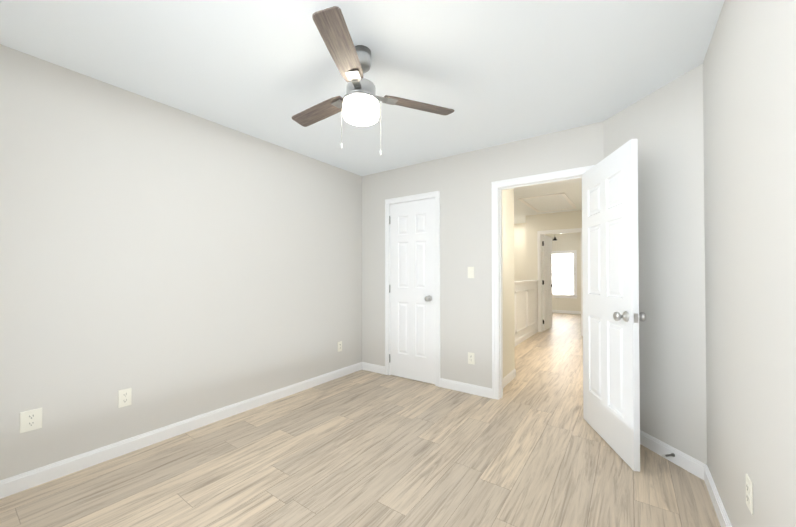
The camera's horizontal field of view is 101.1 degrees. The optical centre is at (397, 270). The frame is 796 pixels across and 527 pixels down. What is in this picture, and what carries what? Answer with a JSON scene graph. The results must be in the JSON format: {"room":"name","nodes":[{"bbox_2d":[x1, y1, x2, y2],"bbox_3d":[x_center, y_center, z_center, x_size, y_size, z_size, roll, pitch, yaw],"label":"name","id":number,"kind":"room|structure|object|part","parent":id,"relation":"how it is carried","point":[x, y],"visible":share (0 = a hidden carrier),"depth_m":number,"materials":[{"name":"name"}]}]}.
{"room":"empty bedroom","nodes":[
{"label":"empty bedroom","id":0,"kind":"room"},
{"bbox_2d":[0,313,720,526],"bbox_3d":[2.121,1.308,5.004,4.000,0.100,12.300,0,-1,35],"label":"floor","id":1,"kind":"structure","parent":0,"point":[365,448],"depth_m":2.00,"materials":[{"name":"brown wood"}]},
{"bbox_2d":[514,280,537,339],"bbox_3d":[1.898,0.726,5.492,0.160,1.075,3.310,0,-1,35],"label":"wainscoting","id":2,"kind":"structure","parent":1,"relation":"on","point":[525,307],"depth_m":6.02,"materials":[{"name":"white wood"}]},
{"bbox_2d":[515,327,537,345],"bbox_3d":[1.953,1.217,5.448,0.014,0.092,3.310,0,-1,35],"label":"baseboard","id":3,"kind":"structure","parent":2,"relation":"attached to","point":[526,336],"depth_m":5.97,"materials":[{"name":"white wood"}]},
{"bbox_2d":[552,310,580,313],"bbox_3d":[5.488,1.265,9.657,3.270,0.092,0.014,0,-1,35],"label":"baseboard","id":4,"kind":"structure","parent":1,"relation":"on","point":[553,311],"depth_m":9.92,"materials":[{"name":"white wood"}]},
{"bbox_2d":[0,0,724,223],"bbox_3d":[2.121,-1.232,5.033,4.000,0.100,12.300,0,-1,35],"label":"ceiling","id":5,"kind":"structure","parent":0,"point":[491,73],"depth_m":1.90,"materials":[{"name":"white paint"}]},
{"bbox_2d":[292,6,453,154],"bbox_3d":[-0.305,-0.927,1.883,0.930,0.581,1.045,0,-1,35],"label":"ceiling fan","id":6,"kind":"object","parent":5,"relation":"hanging from","point":[357,104],"visible":1,"depth_m":1.75,"materials":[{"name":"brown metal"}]},
{"bbox_3d":[-0.487,-0.984,2.040,0.450,0.007,0.116,-1,-12,37],"label":"blade","id":7,"kind":"part","parent":6,"relation":"part of","materials":[{"name":"brown wood"}]},
{"bbox_3d":[-0.251,-0.990,1.472,0.116,0.007,0.450,-11,-2,7],"label":"blade","id":8,"kind":"part","parent":6,"relation":"part of","materials":[{"name":"brown wood"}]},
{"label":"blade","id":9,"kind":"part","parent":6,"relation":"part of","materials":[{"name":"brown wood"}]},
{"bbox_2d":[518,193,576,212],"bbox_3d":[2.665,-1.168,5.768,0.700,0.012,1.430,0,-1,35],"label":"attic hatch","id":10,"kind":"object","parent":5,"relation":"attached to","point":[552,202],"depth_m":5.66,"materials":[{"name":"white"}]},
{"bbox_2d":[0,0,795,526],"bbox_3d":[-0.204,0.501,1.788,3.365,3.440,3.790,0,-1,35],"label":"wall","id":11,"kind":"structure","parent":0,"point":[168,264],"depth_m":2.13,"materials":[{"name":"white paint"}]},
{"bbox_2d":[20,408,41,432],"bbox_3d":[-2.068,0.847,1.846,0.008,0.115,0.085,0,-1,35],"label":"electrical outlet","id":12,"kind":"object","parent":11,"relation":"attached to","point":[30,420],"visible":1,"depth_m":1.84,"materials":[{"name":"white plastic"}]},
{"bbox_2d":[118,388,131,407],"bbox_3d":[-1.826,0.854,2.189,0.008,0.115,0.070,0,-1,35],"label":"electrical outlet","id":13,"kind":"object","parent":11,"relation":"attached to","point":[124,397],"visible":1,"depth_m":2.19,"materials":[{"name":"white plastic"}]},
{"bbox_2d":[0,362,363,498],"bbox_3d":[-1.474,1.185,2.678,0.014,0.092,3.550,0,-1,35],"label":"baseboard","id":14,"kind":"structure","parent":11,"relation":"attached to","point":[73,464],"depth_m":2.28,"materials":[{"name":"white wood"}]},
{"bbox_2d":[338,341,341,351],"bbox_3d":[-0.677,0.889,3.814,0.008,0.115,0.070,0,-1,35],"label":"electrical outlet","id":15,"kind":"object","parent":11,"relation":"attached to","point":[339,346],"visible":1,"depth_m":3.81,"materials":[{"name":"white plastic"}]},
{"bbox_2d":[364,362,384,374],"bbox_3d":[-0.293,1.200,4.008,0.348,0.092,0.014,0,-1,35],"label":"baseboard","id":16,"kind":"structure","parent":11,"relation":"attached to","point":[367,366],"depth_m":3.99,"materials":[{"name":"white wood"}]},
{"bbox_2d":[389,198,434,383],"bbox_3d":[0.144,0.226,3.701,0.622,2.018,0.107,0,-1,35],"label":"closet door","id":17,"kind":"structure","parent":11,"relation":"in","point":[412,290],"depth_m":3.71,"materials":[{"name":"white wood"}]},
{"bbox_2d":[390,197,434,204],"bbox_3d":[0.188,0.218,3.762,0.650,2.050,0.120,0,-1,35],"label":"door frame","id":18,"kind":"structure","parent":11,"relation":"attached to","point":[413,200],"depth_m":3.71,"materials":[{"name":"white wood"}]},
{"bbox_2d":[385,191,439,386],"bbox_3d":[0.148,0.197,3.706,0.734,2.092,0.017,0,-1,35],"label":"trim","id":19,"kind":"structure","parent":11,"relation":"attached to","point":[435,194],"depth_m":3.61,"materials":[{"name":"white wood"}]},
{"bbox_2d":[440,378,491,397],"bbox_3d":[0.680,1.193,3.321,0.566,0.092,0.014,0,-1,35],"label":"baseboard","id":20,"kind":"structure","parent":11,"relation":"attached to","point":[444,383],"depth_m":3.30,"materials":[{"name":"white wood"}]},
{"bbox_2d":[468,267,473,277],"bbox_3d":[0.733,0.023,3.296,0.070,0.115,0.015,0,-1,35],"label":"light switch","id":21,"kind":"object","parent":11,"relation":"attached to","point":[470,272],"visible":1,"depth_m":3.29,"materials":[{"name":"white plastic"}]},
{"bbox_2d":[468,352,474,364],"bbox_3d":[0.735,0.886,3.289,0.070,0.115,0.008,0,-1,35],"label":"electrical outlet","id":22,"kind":"object","parent":11,"relation":"attached to","point":[470,358],"visible":1,"depth_m":3.29,"materials":[{"name":"white plastic"}]},
{"bbox_2d":[491,165,594,399],"bbox_3d":[1.302,0.189,2.974,0.864,2.092,0.154,0,-1,35],"label":"door frame","id":23,"kind":"structure","parent":11,"relation":"attached to","point":[534,178],"depth_m":3.14,"materials":[{"name":"white wood"}]},
{"bbox_2d":[582,139,645,471],"bbox_3d":[1.497,0.210,2.353,0.179,2.018,0.752,0,-1,8],"label":"bedroom door","id":24,"kind":"structure","parent":11,"relation":"in","point":[612,316],"depth_m":2.22,"materials":[{"name":"white wood"}]},
{"bbox_2d":[640,430,699,477],"bbox_3d":[1.690,1.181,2.288,0.548,0.092,0.535,0,-1,35],"label":"baseboard","id":25,"kind":"structure","parent":11,"relation":"attached to","point":[692,465],"depth_m":2.09,"materials":[{"name":"white wood"}]},
{"bbox_2d":[662,453,674,456],"bbox_3d":[1.710,1.172,2.072,0.078,0.022,0.022,0,-1,-10],"label":"spring door stop","id":26,"kind":"object","parent":25,"relation":"attached to","point":[671,454],"visible":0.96,"depth_m":2.07,"materials":[{"name":"silver metal"}]},
{"bbox_2d":[700,462,731,526],"bbox_3d":[0.915,1.162,0.669,0.014,0.092,3.025,0,-1,35],"label":"baseboard","id":27,"kind":"structure","parent":11,"relation":"attached to","point":[705,474],"depth_m":1.67,"materials":[{"name":"white wood"}]},
{"bbox_2d":[746,474,752,514],"bbox_3d":[1.303,0.830,1.216,0.008,0.115,0.070,0,-1,35],"label":"electrical outlet","id":28,"kind":"object","parent":11,"relation":"attached to","point":[749,493],"visible":1,"depth_m":1.20,"materials":[{"name":"white plastic"}]},
{"bbox_2d":[502,189,513,377],"bbox_3d":[1.076,0.021,3.540,0.120,2.440,0.540,0,-1,35],"label":"wall","id":29,"kind":"structure","parent":0,"point":[507,195],"depth_m":3.65,"materials":[{"name":"beige paint"}]},
{"bbox_2d":[503,369,515,387],"bbox_3d":[1.183,1.195,3.561,0.014,0.092,0.687,0,-1,35],"label":"baseboard","id":30,"kind":"structure","parent":29,"relation":"attached to","point":[508,378],"depth_m":3.62,"materials":[{"name":"white wood"}]},
{"bbox_2d":[514,224,517,368],"bbox_3d":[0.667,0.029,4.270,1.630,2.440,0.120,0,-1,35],"label":"wall","id":31,"kind":"structure","parent":0,"point":[515,225],"depth_m":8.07,"materials":[{"name":"beige paint"}]},
{"bbox_2d":[518,223,525,280],"bbox_3d":[3.008,0.073,8.076,1.060,2.440,0.120,0,-1,35],"label":"wall","id":32,"kind":"structure","parent":0,"point":[520,251],"depth_m":8.00,"materials":[{"name":"beige paint"}]},
{"bbox_2d":[526,210,581,310],"bbox_3d":[3.431,0.555,6.511,1.670,3.440,0.120,0,-1,35],"label":"wall","id":33,"kind":"structure","parent":0,"point":[570,219],"depth_m":6.91,"materials":[{"name":"beige paint"}]},
{"bbox_2d":[542,235,554,330],"bbox_3d":[3.264,0.265,7.149,0.179,2.018,0.742,0,-1,37],"label":"room door","id":34,"kind":"structure","parent":33,"relation":"in","point":[547,285],"depth_m":7.06,"materials":[{"name":"white wood"}]},
{"bbox_2d":[537,228,582,335],"bbox_3d":[3.292,0.230,6.613,0.854,2.092,0.154,0,-1,35],"label":"door frame","id":35,"kind":"structure","parent":33,"relation":"attached to","point":[539,233],"depth_m":6.77,"materials":[{"name":"white wood"}]},
{"bbox_2d":[552,250,577,298],"bbox_3d":[5.024,0.128,10.028,0.840,1.445,0.125,0,-1,35],"label":"room window","id":36,"kind":"structure","parent":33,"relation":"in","point":[564,272],"depth_m":10.03,"materials":[{"name":"white glass"}]}
]}

